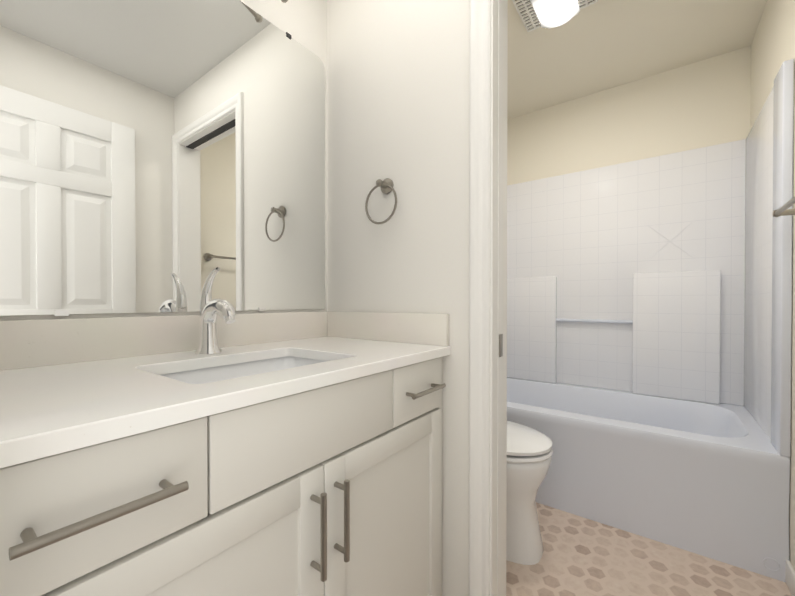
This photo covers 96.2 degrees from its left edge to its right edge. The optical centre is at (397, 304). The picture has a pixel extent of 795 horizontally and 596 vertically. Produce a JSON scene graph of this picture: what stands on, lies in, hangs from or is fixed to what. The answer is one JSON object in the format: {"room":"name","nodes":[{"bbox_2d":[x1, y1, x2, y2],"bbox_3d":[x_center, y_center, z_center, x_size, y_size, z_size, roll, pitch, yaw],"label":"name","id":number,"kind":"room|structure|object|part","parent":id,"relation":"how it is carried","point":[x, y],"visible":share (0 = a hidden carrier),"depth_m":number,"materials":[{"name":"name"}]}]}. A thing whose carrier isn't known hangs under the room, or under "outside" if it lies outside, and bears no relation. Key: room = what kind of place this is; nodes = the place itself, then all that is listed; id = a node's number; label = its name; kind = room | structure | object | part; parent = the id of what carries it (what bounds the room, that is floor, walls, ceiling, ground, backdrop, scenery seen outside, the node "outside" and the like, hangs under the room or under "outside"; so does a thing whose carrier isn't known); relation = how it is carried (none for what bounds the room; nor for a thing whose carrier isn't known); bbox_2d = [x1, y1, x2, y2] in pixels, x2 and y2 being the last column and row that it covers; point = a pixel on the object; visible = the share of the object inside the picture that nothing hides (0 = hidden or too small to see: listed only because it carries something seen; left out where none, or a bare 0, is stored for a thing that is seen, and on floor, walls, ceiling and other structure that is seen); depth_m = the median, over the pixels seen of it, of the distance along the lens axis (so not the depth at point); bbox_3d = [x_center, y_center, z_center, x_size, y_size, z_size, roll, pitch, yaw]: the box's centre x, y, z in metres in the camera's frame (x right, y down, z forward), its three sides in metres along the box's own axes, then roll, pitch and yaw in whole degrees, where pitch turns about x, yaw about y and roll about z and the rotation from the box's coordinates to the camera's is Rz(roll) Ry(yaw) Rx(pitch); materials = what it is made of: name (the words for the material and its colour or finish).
{"room":"bathroom","nodes":[
{"label":"bathroom","id":0,"kind":"room"},
{"bbox_2d":[0,0,327,320],"bbox_3d":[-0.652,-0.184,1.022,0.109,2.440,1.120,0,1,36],"label":"mirror","id":1,"kind":"object","parent":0,"point":[162,155],"depth_m":0.96,"materials":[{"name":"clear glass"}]},
{"bbox_2d":[327,0,469,595],"bbox_3d":[-0.017,-0.186,1.325,0.775,2.440,0.120,0,1,36],"label":"wall","id":2,"kind":"structure","parent":0,"point":[398,93],"depth_m":1.20,"materials":[{"name":"white paint"}]},
{"bbox_2d":[365,178,396,223],"bbox_3d":[-0.051,-0.359,1.238,0.140,0.167,0.054,0,1,36],"label":"towel ring","id":3,"kind":"object","parent":2,"relation":"attached to","point":[386,185],"visible":1,"depth_m":1.24,"materials":[{"name":"silver metal"}]},
{"bbox_3d":[-0.051,-0.415,1.238,0.054,0.054,0.054,0,1,36],"label":"towel ring post","id":4,"kind":"part","parent":3,"relation":"part of","materials":[{"name":"silver metal"}]},
{"bbox_2d":[469,0,507,595],"bbox_3d":[0.574,-0.012,0.881,0.802,2.098,0.139,0,1,36],"label":"door frame","id":5,"kind":"structure","parent":2,"relation":"attached to","point":[479,253],"depth_m":1.05,"materials":[{"name":"white wood"}]},
{"bbox_2d":[497,0,502,595],"bbox_3d":[0.312,0.018,1.084,0.002,2.015,0.036,0,1,36],"label":"pocket door jamb edge","id":6,"kind":"structure","parent":2,"relation":"attached to","point":[500,269],"depth_m":1.08,"materials":[{"name":"white paint"}]},
{"bbox_2d":[499,334,502,356],"bbox_3d":[0.314,0.125,1.084,0.002,0.069,0.028,0,1,36],"label":"plate","id":7,"kind":"object","parent":6,"relation":"attached to","point":[500,345],"visible":1,"depth_m":1.08,"materials":[{"name":"silver metal"}]},
{"bbox_2d":[507,46,750,184],"bbox_3d":[1.335,-0.225,2.453,1.725,2.500,0.100,0,1,36],"label":"wall","id":8,"kind":"structure","parent":0,"point":[702,103],"depth_m":2.24,"materials":[{"name":"beige paint"}]},
{"bbox_2d":[507,0,766,119],"bbox_3d":[0.835,-1.440,1.756,1.535,0.060,1.600,0,1,36],"label":"ceiling","id":9,"kind":"structure","parent":0,"point":[599,46],"depth_m":1.94,"materials":[{"name":"white paint"}]},
{"bbox_2d":[512,0,597,31],"bbox_3d":[0.725,-1.381,1.645,0.320,0.054,0.250,0,1,36],"label":"ceiling vent","id":10,"kind":"object","parent":9,"relation":"in","point":[534,14],"visible":0.98,"depth_m":1.67,"materials":[{"name":"white plastic"}]},
{"bbox_2d":[506,502,791,595],"bbox_3d":[0.361,1.060,1.118,1.760,0.050,3.420,0,1,36],"label":"floor","id":11,"kind":"structure","parent":0,"point":[582,556],"depth_m":1.39,"materials":[{"name":"tile"}]},
{"bbox_2d":[0,267,450,595],"bbox_3d":[-0.343,0.470,0.874,0.586,1.134,0.996,0,1,36],"label":"bathroom vanity","id":12,"kind":"object","parent":11,"relation":"on","point":[218,447],"visible":1,"depth_m":0.65,"materials":[{"name":"white paint"}]},
{"bbox_3d":[-0.378,0.241,0.367,0.032,0.010,0.010,0,1,36],"label":"pull post","id":13,"kind":"part","parent":12,"relation":"part of","materials":[{"name":"silver metal"}]},
{"bbox_3d":[-0.360,0.241,0.433,0.018,0.148,0.246,0,1,36],"label":"drawer","id":14,"kind":"part","parent":12,"relation":"part of","materials":[{"name":"white paint"}]},
{"bbox_3d":[-0.302,0.240,0.470,0.032,0.010,0.010,0,1,36],"label":"pull post","id":15,"kind":"part","parent":12,"relation":"part of","materials":[{"name":"silver metal"}]},
{"bbox_3d":[-0.293,0.350,0.525,0.018,0.057,0.358,0,1,36],"label":"door rail","id":16,"kind":"part","parent":12,"relation":"part of","materials":[{"name":"white paint"}]},
{"bbox_3d":[-0.295,0.618,0.528,0.007,0.489,0.368,0,1,36],"label":"door panel","id":17,"kind":"part","parent":12,"relation":"part of","materials":[{"name":"white paint"}]},
{"bbox_2d":[0,336,450,467],"bbox_3d":[-0.353,0.145,0.879,0.560,0.026,0.996,0,1,36],"label":"countertop","id":18,"kind":"structure","parent":12,"relation":"on","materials":[{"name":"stone"}]},
{"bbox_2d":[0,311,326,370],"bbox_3d":[-0.571,0.081,1.039,0.019,0.100,0.996,0,1,36],"label":"backsplash","id":19,"kind":"structure","parent":18,"relation":"on","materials":[{"name":"stone"}]},
{"bbox_2d":[195,267,235,353],"bbox_3d":[-0.478,0.017,0.945,0.159,0.229,0.066,0,1,36],"label":"faucet","id":20,"kind":"object","parent":18,"relation":"on","point":[210,309],"depth_m":0.95,"materials":[{"name":"silver metal"}]},
{"bbox_2d":[161,356,327,383],"bbox_3d":[-0.332,0.233,0.840,0.324,0.148,0.445,0,1,36],"label":"sink","id":21,"kind":"object","parent":18,"relation":"in","point":[214,371],"depth_m":0.95,"materials":[{"name":"white ceramic"}]},
{"bbox_3d":[-0.151,0.371,0.676,0.032,0.010,0.010,0,1,36],"label":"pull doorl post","id":22,"kind":"part","parent":12,"relation":"part of","materials":[{"name":"silver metal"}]},
{"bbox_3d":[-0.151,0.499,0.677,0.032,0.010,0.010,0,1,36],"label":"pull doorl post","id":23,"kind":"part","parent":12,"relation":"part of","materials":[{"name":"silver metal"}]},
{"bbox_3d":[-0.115,0.370,0.726,0.032,0.010,0.010,0,1,36],"label":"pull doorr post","id":24,"kind":"part","parent":12,"relation":"part of","materials":[{"name":"silver metal"}]},
{"bbox_3d":[-0.115,0.498,0.726,0.032,0.010,0.010,0,1,36],"label":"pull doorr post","id":25,"kind":"part","parent":12,"relation":"part of","materials":[{"name":"silver metal"}]},
{"bbox_3d":[-0.012,0.347,0.907,0.018,0.057,0.356,0,1,36],"label":"door rail","id":26,"kind":"part","parent":12,"relation":"part of","materials":[{"name":"white paint"}]},
{"bbox_3d":[-0.014,0.616,0.910,0.007,0.489,0.366,0,1,36],"label":"door panel","id":27,"kind":"part","parent":12,"relation":"part of","materials":[{"name":"white paint"}]},
{"bbox_3d":[0.055,0.236,0.998,0.018,0.148,0.242,0,1,36],"label":"drawer","id":28,"kind":"part","parent":12,"relation":"part of","materials":[{"name":"white paint"}]},
{"bbox_2d":[506,421,552,564],"bbox_3d":[0.298,0.619,1.661,0.789,0.825,0.465,0,1,36],"label":"toilet","id":29,"kind":"object","parent":11,"relation":"on","point":[529,453],"visible":0.31,"depth_m":1.43,"materials":[{"name":"white ceramic"}]},
{"bbox_3d":[0.391,0.603,1.602,0.570,0.018,0.386,0,1,36],"label":"seat","id":30,"kind":"part","parent":29,"relation":"part of","materials":[{"name":"white ceramic"}]},
{"bbox_3d":[0.388,0.571,1.603,0.572,0.034,0.380,0,1,36],"label":"lid","id":31,"kind":"part","parent":29,"relation":"part of","materials":[{"name":"white ceramic"}]},
{"bbox_2d":[507,59,793,581],"bbox_3d":[1.070,0.061,2.087,1.531,1.934,0.803,0,1,36],"label":"tub","id":32,"kind":"object","parent":11,"relation":"on","point":[649,324],"visible":0.75,"depth_m":2.00,"materials":[{"name":"white plastic"}]},
{"bbox_2d":[750,0,794,569],"bbox_3d":[1.490,-0.216,1.284,0.090,2.500,1.600,0,1,36],"label":"wall","id":33,"kind":"structure","parent":0,"point":[773,46],"depth_m":1.47,"materials":[{"name":"beige paint"}]},
{"bbox_2d":[772,197,794,216],"bbox_3d":[1.186,-0.319,1.011,0.072,0.056,0.642,0,1,36],"label":"towel bar","id":34,"kind":"object","parent":33,"relation":"attached to","point":[783,210],"visible":1,"depth_m":1.23,"materials":[{"name":"silver metal"}]},
{"bbox_3d":[1.360,-0.321,1.247,0.072,0.056,0.056,0,1,36],"label":"post","id":35,"kind":"part","parent":34,"relation":"part of","materials":[{"name":"silver metal"}]},
{"bbox_2d":[786,560,794,595],"bbox_3d":[1.220,0.994,1.014,0.012,0.085,0.790,0,1,36],"label":"baseboard","id":36,"kind":"structure","parent":33,"relation":"attached to","point":[790,576],"depth_m":1.28,"materials":[{"name":"white wood"}]}
]}

